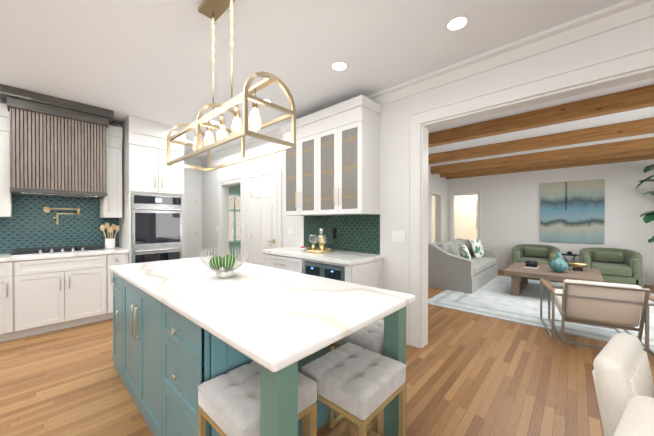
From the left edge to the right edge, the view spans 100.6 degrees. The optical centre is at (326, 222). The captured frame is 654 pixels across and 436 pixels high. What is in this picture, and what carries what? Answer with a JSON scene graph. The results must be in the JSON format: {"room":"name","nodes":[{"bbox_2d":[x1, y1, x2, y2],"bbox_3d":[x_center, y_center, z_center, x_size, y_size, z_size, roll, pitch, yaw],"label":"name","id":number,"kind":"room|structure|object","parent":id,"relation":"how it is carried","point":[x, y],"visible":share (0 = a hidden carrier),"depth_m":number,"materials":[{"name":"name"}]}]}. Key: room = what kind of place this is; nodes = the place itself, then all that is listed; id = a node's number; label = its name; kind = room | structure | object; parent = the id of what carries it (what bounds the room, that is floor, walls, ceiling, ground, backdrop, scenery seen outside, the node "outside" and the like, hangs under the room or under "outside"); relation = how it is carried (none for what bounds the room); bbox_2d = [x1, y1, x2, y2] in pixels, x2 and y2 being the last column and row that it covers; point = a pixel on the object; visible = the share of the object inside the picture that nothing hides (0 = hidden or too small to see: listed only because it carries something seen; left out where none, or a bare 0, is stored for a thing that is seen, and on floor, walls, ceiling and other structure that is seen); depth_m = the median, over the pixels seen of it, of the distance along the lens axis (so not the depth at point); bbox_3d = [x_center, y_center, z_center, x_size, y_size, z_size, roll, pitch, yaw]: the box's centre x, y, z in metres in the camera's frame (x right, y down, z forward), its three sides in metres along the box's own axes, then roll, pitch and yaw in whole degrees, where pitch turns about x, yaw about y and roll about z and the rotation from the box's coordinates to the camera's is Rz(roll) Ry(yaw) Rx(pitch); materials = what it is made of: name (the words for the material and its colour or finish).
{"room":"kitchen","nodes":[
{"label":"kitchen","id":0,"kind":"room"},
{"bbox_2d":[184,162,201,256],"bbox_3d":[-3.221,-0.099,6.288,0.150,2.780,1.490,0,1,42],"label":"wall","id":1,"kind":"structure","parent":0,"point":[192,177],"depth_m":6.34,"materials":[{"name":"white paint"}]},
{"bbox_2d":[184,189,196,257],"bbox_3d":[-3.292,0.263,6.064,0.045,2.042,0.758,0,1,42],"label":"end door","id":2,"kind":"structure","parent":1,"relation":"in","point":[190,223],"depth_m":6.21,"materials":[{"name":"white wood"}]},
{"bbox_2d":[184,185,199,256],"bbox_3d":[-3.306,0.222,6.070,0.022,2.140,0.930,0,1,42],"label":"door frame","id":3,"kind":"structure","parent":1,"relation":"attached to","point":[185,186],"depth_m":6.37,"materials":[{"name":"white wood"}]},
{"bbox_2d":[184,157,199,163],"bbox_3d":[-3.277,-1.432,6.025,0.110,0.110,0.780,0,1,42],"label":"crown molding","id":4,"kind":"structure","parent":1,"relation":"attached to","point":[192,159],"depth_m":6.24,"materials":[{"name":"white wood"}]},
{"bbox_2d":[229,185,240,260],"bbox_3d":[-1.361,-0.108,7.602,3.900,2.780,3.560,0,1,42],"label":"wall","id":5,"kind":"structure","parent":0,"point":[234,189],"depth_m":8.64,"materials":[{"name":"grey paint"}]},
{"bbox_2d":[229,193,240,242],"bbox_3d":[-2.920,-0.147,8.595,0.070,1.584,1.107,0,1,42],"label":"window","id":6,"kind":"structure","parent":5,"relation":"in","point":[234,220],"depth_m":8.58,"materials":[{"name":"teal"}]},
{"bbox_2d":[0,269,653,435],"bbox_3d":[0.746,1.344,2.878,11.200,0.060,12.400,0,1,42],"label":"floor","id":7,"kind":"structure","parent":0,"point":[469,374],"depth_m":2.21,"materials":[{"name":"brown wood"}]},
{"bbox_2d":[0,247,128,341],"bbox_3d":[-3.867,0.849,2.960,0.651,0.930,2.698,0,1,42],"label":"base cabinet","id":8,"kind":"object","parent":7,"relation":"on","point":[42,293],"visible":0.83,"depth_m":3.23,"materials":[{"name":"white wood"}]},
{"bbox_2d":[11,244,105,255],"bbox_3d":[-3.430,0.351,3.507,0.420,0.058,0.840,0,1,42],"label":"gas cooktop","id":9,"kind":"object","parent":8,"relation":"in","point":[49,250],"visible":1,"depth_m":3.40,"materials":[{"name":"silver metal"}]},
{"bbox_2d":[100,223,119,248],"bbox_3d":[-3.163,0.189,3.961,0.118,0.374,0.225,0,1,42],"label":"utensil crock","id":10,"kind":"object","parent":8,"relation":"on","point":[110,242],"visible":1,"depth_m":3.94,"materials":[{"name":"white ceramic"}]},
{"bbox_2d":[119,116,185,263],"bbox_3d":[-2.706,-0.084,4.231,0.663,2.778,0.740,0,1,42],"label":"tall cabinet","id":11,"kind":"object","parent":7,"relation":"on","point":[147,169],"visible":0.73,"depth_m":3.95,"materials":[{"name":"white wood"}]},
{"bbox_2d":[131,194,181,263],"bbox_3d":[-2.685,0.280,4.201,0.633,1.366,0.654,0,1,42],"label":"double wall oven","id":12,"kind":"object","parent":11,"relation":"in","point":[156,225],"visible":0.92,"depth_m":3.99,"materials":[{"name":"silver metal"}]},
{"bbox_2d":[197,361,316,435],"bbox_3d":[-0.293,0.998,1.156,0.360,0.655,0.360,0,1,42],"label":"bar stool","id":13,"kind":"object","parent":7,"relation":"on","point":[229,403],"visible":0.65,"depth_m":1.09,"materials":[{"name":"white fabric"}]},
{"bbox_2d":[108,268,405,435],"bbox_3d":[-0.764,0.880,1.985,2.416,0.880,0.957,0,1,42],"label":"kitchen island","id":14,"kind":"object","parent":7,"relation":"on","point":[184,328],"depth_m":1.47,"materials":[{"name":"teal paint"}]},
{"bbox_2d":[108,256,415,375],"bbox_3d":[-0.753,0.420,2.000,2.504,0.040,0.969,0,1,42],"label":"island countertop","id":15,"kind":"structure","parent":14,"relation":"on","point":[280,317],"depth_m":1.36,"materials":[{"name":"white stone"}]},
{"bbox_2d":[199,247,247,277],"bbox_3d":[-0.751,0.300,1.991,0.333,0.199,0.333,0,1,42],"label":"centerpiece","id":16,"kind":"object","parent":15,"relation":"on","point":[218,263],"visible":1,"depth_m":1.94,"materials":[{"name":"silver metal"}]},
{"bbox_2d":[261,250,340,273],"bbox_3d":[-0.358,0.859,3.623,0.800,0.900,0.640,0,1,42],"label":"base cabinet","id":17,"kind":"object","parent":7,"relation":"on","point":[280,261],"depth_m":3.31,"materials":[{"name":"white painted wood"},{"name":"glass"},{"name":"brushed brass"}]},
{"bbox_2d":[304,261,344,280],"bbox_3d":[0.134,0.828,3.125,0.592,0.762,0.639,0,1,42],"label":"wine fridge","id":18,"kind":"object","parent":17,"relation":"in","point":[334,272],"visible":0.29,"depth_m":2.89,"materials":[{"name":"black glass"}]},
{"bbox_2d":[265,246,383,265],"bbox_3d":[-0.116,0.391,3.392,1.505,0.040,0.650,0,1,42],"label":"countertop","id":19,"kind":"structure","parent":17,"relation":"on","point":[347,258],"depth_m":3.06,"materials":[{"name":"white stone"}]},
{"bbox_2d":[299,228,332,252],"bbox_3d":[-0.126,0.220,3.479,0.419,0.299,0.350,0,1,42],"label":"tray","id":20,"kind":"object","parent":19,"relation":"on","point":[322,239],"visible":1,"depth_m":3.43,"materials":[{"name":"gold metal"}]},
{"bbox_2d":[301,342,405,435],"bbox_3d":[0.129,0.998,1.298,0.360,0.655,0.360,0,1,42],"label":"bar stool","id":21,"kind":"object","parent":7,"relation":"on","point":[359,388],"visible":1,"depth_m":1.21,"materials":[{"name":"white fabric"}]},
{"bbox_2d":[329,319,383,433],"bbox_3d":[0.261,0.994,1.761,0.360,0.655,0.360,0,1,42],"label":"bar stool","id":22,"kind":"object","parent":7,"relation":"on","point":[370,337],"visible":0.31,"depth_m":1.63,"materials":[{"name":"white fabric"}]},
{"bbox_2d":[428,238,497,293],"bbox_3d":[3.017,0.838,5.995,0.903,0.911,2.170,0,1,42],"label":"sofa","id":23,"kind":"object","parent":7,"relation":"on","point":[462,265],"visible":0.94,"depth_m":5.31,"materials":[{"name":"grey fabric"}]},
{"bbox_2d":[512,244,559,280],"bbox_3d":[4.913,0.910,6.422,0.898,0.720,0.900,0,1,42],"label":"armchair","id":24,"kind":"object","parent":7,"relation":"on","point":[542,254],"visible":0.4,"depth_m":6.43,"materials":[{"name":"green fabric"}]},
{"bbox_2d":[428,276,653,350],"bbox_3d":[4.291,1.300,4.107,4.430,0.012,3.300,0,1,42],"label":"area rug","id":25,"kind":"object","parent":7,"relation":"on","point":[494,298],"depth_m":4.18,"materials":[{"name":"fabric"}]},
{"bbox_2d":[504,262,603,295],"bbox_3d":[4.054,1.075,4.899,1.250,0.450,1.350,0,1,42],"label":"coffee table","id":26,"kind":"object","parent":25,"relation":"on","point":[515,271],"visible":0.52,"depth_m":4.71,"materials":[{"name":"brown wood"}]},
{"bbox_2d":[524,252,587,272],"bbox_3d":[4.066,0.680,4.851,0.870,0.339,0.700,0,1,42],"label":"decor","id":27,"kind":"object","parent":26,"relation":"on","point":[558,264],"visible":1,"depth_m":4.67,"materials":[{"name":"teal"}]},
{"bbox_2d":[540,278,653,357],"bbox_3d":[3.034,0.971,3.116,0.856,0.682,0.838,0,0,30],"label":"accent chair","id":28,"kind":"object","parent":25,"relation":"on","point":[615,306],"visible":0.92,"depth_m":2.85,"materials":[{"name":"beige fabric"}]},
{"bbox_2d":[561,251,578,266],"bbox_3d":[5.492,0.973,6.151,0.316,0.642,0.316,0,1,42],"label":"side table","id":29,"kind":"object","parent":7,"relation":"on","point":[568,253],"visible":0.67,"depth_m":6.11,"materials":[{"name":"black metal"}]},
{"bbox_2d":[579,247,643,287],"bbox_3d":[5.813,0.916,5.599,0.898,0.720,0.900,0,1,42],"label":"armchair","id":30,"kind":"object","parent":7,"relation":"on","point":[618,265],"visible":0.69,"depth_m":5.40,"materials":[{"name":"green fabric"}]},
{"bbox_2d":[592,333,653,435],"bbox_3d":[1.260,0.901,0.883,0.420,0.853,0.522,0,0,-36],"label":"dining chair","id":31,"kind":"object","parent":7,"relation":"on","point":[621,373],"visible":0.85,"depth_m":0.95,"materials":[{"name":"white fabric"}]},
{"bbox_2d":[613,396,653,435],"bbox_3d":[0.861,0.904,0.462,0.420,0.853,0.522,0,0,-36],"label":"dining chair","id":32,"kind":"object","parent":7,"relation":"on","point":[637,418],"visible":1,"depth_m":0.67,"materials":[{"name":"white fabric"}]},
{"bbox_2d":[636,164,653,242],"bbox_3d":[6.387,0.096,4.990,0.997,2.406,1.103,0,1,42],"label":"plant","id":33,"kind":"object","parent":7,"relation":"on","point":[648,217],"visible":1,"depth_m":5.18,"materials":[{"name":"green plant"}]},
{"bbox_2d":[0,0,653,166],"bbox_3d":[0.746,-1.506,2.859,11.200,0.080,12.400,0,1,42],"label":"ceiling","id":34,"kind":"structure","parent":0,"point":[150,60],"depth_m":2.32,"materials":[{"name":"white paint"}]},
{"bbox_2d":[0,100,119,126],"bbox_3d":[-4.413,-1.410,2.769,0.110,0.110,5.300,0,1,42],"label":"crown molding","id":35,"kind":"structure","parent":34,"relation":"attached to","point":[1,101],"depth_m":4.03,"materials":[{"name":"white wood"}]},
{"bbox_2d":[210,120,219,124],"bbox_3d":[-1.654,-1.470,3.998,0.168,0.006,0.168,0,1,42],"label":"recessed light","id":36,"kind":"object","parent":34,"relation":"in","point":[212,121],"depth_m":3.99,"materials":[{"name":"white"}]},
{"bbox_2d":[166,0,295,170],"bbox_3d":[-0.677,-0.938,1.752,1.082,1.039,0.319,0,1,42],"label":"cage chandelier","id":37,"kind":"object","parent":34,"relation":"hanging from","point":[214,10],"visible":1,"depth_m":1.64,"materials":[{"name":"gold metal"}]},
{"bbox_2d":[330,61,347,70],"bbox_3d":[0.116,-1.460,2.541,0.168,0.006,0.168,0,1,42],"label":"recessed light","id":38,"kind":"object","parent":34,"relation":"in","point":[337,65],"depth_m":2.54,"materials":[{"name":"white plastic"}]},
{"bbox_2d":[445,14,469,31],"bbox_3d":[0.954,-1.457,1.991,0.168,0.006,0.168,0,1,42],"label":"recessed light","id":39,"kind":"object","parent":34,"relation":"in","point":[456,23],"depth_m":1.99,"materials":[{"name":"white plastic"}]},
{"bbox_2d":[428,85,653,146],"bbox_3d":[3.565,-1.371,2.903,7.098,0.189,0.150,0,1,42],"label":"beam","id":40,"kind":"structure","parent":34,"relation":"attached to","point":[631,99],"depth_m":3.45,"materials":[{"name":"brown wood"}]},
{"bbox_2d":[428,117,653,164],"bbox_3d":[4.524,-1.378,3.950,7.098,0.189,0.150,0,1,42],"label":"beam","id":41,"kind":"structure","parent":34,"relation":"attached to","point":[625,129],"depth_m":4.55,"materials":[{"name":"brown wood"}]},
{"bbox_2d":[431,137,653,173],"bbox_3d":[5.456,-1.385,4.968,7.098,0.189,0.150,0,1,42],"label":"beam","id":42,"kind":"structure","parent":34,"relation":"attached to","point":[642,144],"depth_m":5.59,"materials":[{"name":"brown wood"}]},
{"bbox_2d":[440,149,653,176],"bbox_3d":[5.901,-1.388,5.455,7.098,0.189,0.150,0,1,42],"label":"beam","id":43,"kind":"structure","parent":34,"relation":"attached to","point":[587,159],"depth_m":6.06,"materials":[{"name":"brown wood"}]},
{"bbox_2d":[446,155,653,178],"bbox_3d":[6.252,-1.391,5.839,7.098,0.189,0.150,0,1,42],"label":"beam","id":44,"kind":"structure","parent":34,"relation":"attached to","point":[567,165],"depth_m":6.43,"materials":[{"name":"brown wood"}]},
{"bbox_2d":[202,16,653,319],"bbox_3d":[1.053,-0.076,2.879,10.760,2.780,0.150,0,1,42],"label":"wall","id":45,"kind":"structure","parent":0,"point":[393,166],"depth_m":3.02,"materials":[{"name":"white paint"}]},
{"bbox_2d":[218,176,243,260],"bbox_3d":[-1.909,0.206,5.568,1.000,2.180,0.183,0,1,42],"label":"door frame","id":46,"kind":"structure","parent":45,"relation":"attached to","point":[223,185],"depth_m":5.79,"materials":[{"name":"white wood"}]},
{"bbox_2d":[251,177,277,265],"bbox_3d":[-1.114,0.273,4.696,0.768,2.042,0.093,0,1,42],"label":"pantry door","id":47,"kind":"structure","parent":45,"relation":"in","point":[264,233],"depth_m":4.70,"materials":[{"name":"white wood"}]},
{"bbox_2d":[248,170,281,262],"bbox_3d":[-1.089,0.227,4.717,0.960,2.150,0.034,0,1,42],"label":"door frame","id":48,"kind":"structure","parent":45,"relation":"attached to","point":[278,173],"depth_m":4.50,"materials":[{"name":"white wood"}]},
{"bbox_2d":[287,228,294,235],"bbox_3d":[-0.566,0.145,4.251,0.165,0.120,0.012,0,1,42],"label":"switch plate","id":49,"kind":"object","parent":45,"relation":"attached to","point":[290,231],"visible":1,"depth_m":4.24,"materials":[{"name":"white plastic"}]},
{"bbox_2d":[281,123,312,214],"bbox_3d":[-0.229,-0.674,3.690,0.727,1.155,0.350,0,1,42],"label":"upper cabinet","id":50,"kind":"object","parent":45,"relation":"attached to","point":[298,161],"depth_m":3.58,"materials":[{"name":"white wood"}]},
{"bbox_2d":[298,115,382,319],"bbox_3d":[0.105,-0.023,3.635,1.460,2.664,0.013,0,1,42],"label":"backsplash","id":51,"kind":"structure","parent":45,"relation":"attached to","point":[358,233],"depth_m":3.46,"materials":[{"name":"green tile"}]},
{"bbox_2d":[333,228,336,237],"bbox_3d":[0.103,0.144,3.627,0.060,0.130,0.006,0,1,42],"label":"outlet","id":52,"kind":"object","parent":51,"relation":"attached to","point":[334,232],"visible":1,"depth_m":3.62,"materials":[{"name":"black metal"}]},
{"bbox_2d":[313,103,380,214],"bbox_3d":[0.223,-0.671,3.276,0.727,1.155,0.350,0,1,42],"label":"upper cabinet","id":53,"kind":"object","parent":45,"relation":"attached to","point":[331,163],"depth_m":3.09,"materials":[{"name":"white wood"}]},
{"bbox_2d":[392,231,405,241],"bbox_3d":[0.791,0.153,3.009,0.165,0.120,0.012,0,1,42],"label":"switch plate","id":54,"kind":"object","parent":45,"relation":"attached to","point":[398,236],"visible":1,"depth_m":3.00,"materials":[{"name":"white plastic"}]},
{"bbox_2d":[200,0,653,163],"bbox_3d":[0.966,-1.410,2.774,10.760,0.110,0.110,0,1,42],"label":"crown molding","id":55,"kind":"structure","parent":45,"relation":"attached to","point":[621,14],"depth_m":2.23,"materials":[{"name":"white wood"}]},
{"bbox_2d":[406,43,653,347],"bbox_3d":[2.068,0.080,1.951,3.090,2.480,0.218,0,1,42],"label":"door frame","id":56,"kind":"structure","parent":45,"relation":"attached to","point":[634,65],"depth_m":2.67,"materials":[{"name":"white wood"}]},
{"bbox_2d":[428,166,447,242],"bbox_3d":[1.758,-0.099,6.307,0.150,2.780,5.860,0,1,42],"label":"wall","id":57,"kind":"structure","parent":0,"point":[437,183],"depth_m":7.92,"materials":[{"name":"white paint"}]},
{"bbox_2d":[432,195,476,242],"bbox_3d":[3.612,-0.111,8.074,3.200,2.780,3.150,0,1,42],"label":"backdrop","id":58,"kind":"structure","parent":0,"point":[465,217],"depth_m":9.19,"materials":[{"name":"beige"}]},
{"bbox_2d":[448,159,653,278],"bbox_3d":[6.304,-0.097,6.017,7.250,2.780,0.150,0,1,42],"label":"wall","id":59,"kind":"structure","parent":0,"point":[510,211],"depth_m":6.59,"materials":[{"name":"white paint"}]},
{"bbox_2d":[540,179,604,243],"bbox_3d":[5.741,-0.245,6.400,1.120,1.440,0.040,0,1,42],"label":"painting","id":60,"kind":"object","parent":59,"relation":"attached to","point":[572,211],"visible":0.93,"depth_m":6.35,"materials":[{"name":"fabric"}]},
{"bbox_2d":[498,264,653,285],"bbox_3d":[6.639,1.225,5.607,6.190,0.140,0.016,0,1,42],"label":"baseboard","id":61,"kind":"structure","parent":59,"relation":"attached to","point":[648,281],"depth_m":5.63,"materials":[{"name":"white"}]},
{"bbox_3d":[-5.044,-0.079,3.355,1.600,2.780,5.300,0,1,42],"label":"wall","id":62,"kind":"structure","parent":0,"visible":0},
{"bbox_2d":[0,103,11,216],"bbox_3d":[-4.086,-0.706,2.927,0.358,1.290,0.887,0,1,42],"label":"upper cabinet","id":63,"kind":"object","parent":62,"relation":"attached to","point":[5,202],"visible":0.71,"depth_m":3.10,"materials":[{"name":"white wood"}]},
{"bbox_2d":[0,84,113,198],"bbox_3d":[-3.382,-0.900,3.455,0.681,1.135,0.960,0,1,42],"label":"range hood","id":64,"kind":"object","parent":62,"relation":"attached to","point":[57,147],"visible":1,"depth_m":3.23,"materials":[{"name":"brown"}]},
{"bbox_2d":[0,193,118,253],"bbox_3d":[-4.111,-0.543,3.176,0.013,1.848,2.700,0,1,42],"label":"backsplash","id":65,"kind":"structure","parent":62,"relation":"attached to","point":[30,223],"depth_m":3.64,"materials":[{"name":"teal tile"}]},
{"bbox_2d":[43,207,79,224],"bbox_3d":[-3.558,-0.089,3.647,0.173,0.235,0.349,0,1,42],"label":"pot filler","id":66,"kind":"object","parent":65,"relation":"attached to","point":[46,209],"visible":1,"depth_m":3.61,"materials":[{"name":"gold metal"}]},
{"bbox_2d":[100,125,122,217],"bbox_3d":[-3.134,-0.713,3.942,0.393,1.290,0.208,0,1,42],"label":"upper cabinet","id":67,"kind":"object","parent":62,"relation":"attached to","point":[111,204],"visible":0.77,"depth_m":3.84,"materials":[{"name":"white wood"}]}
]}

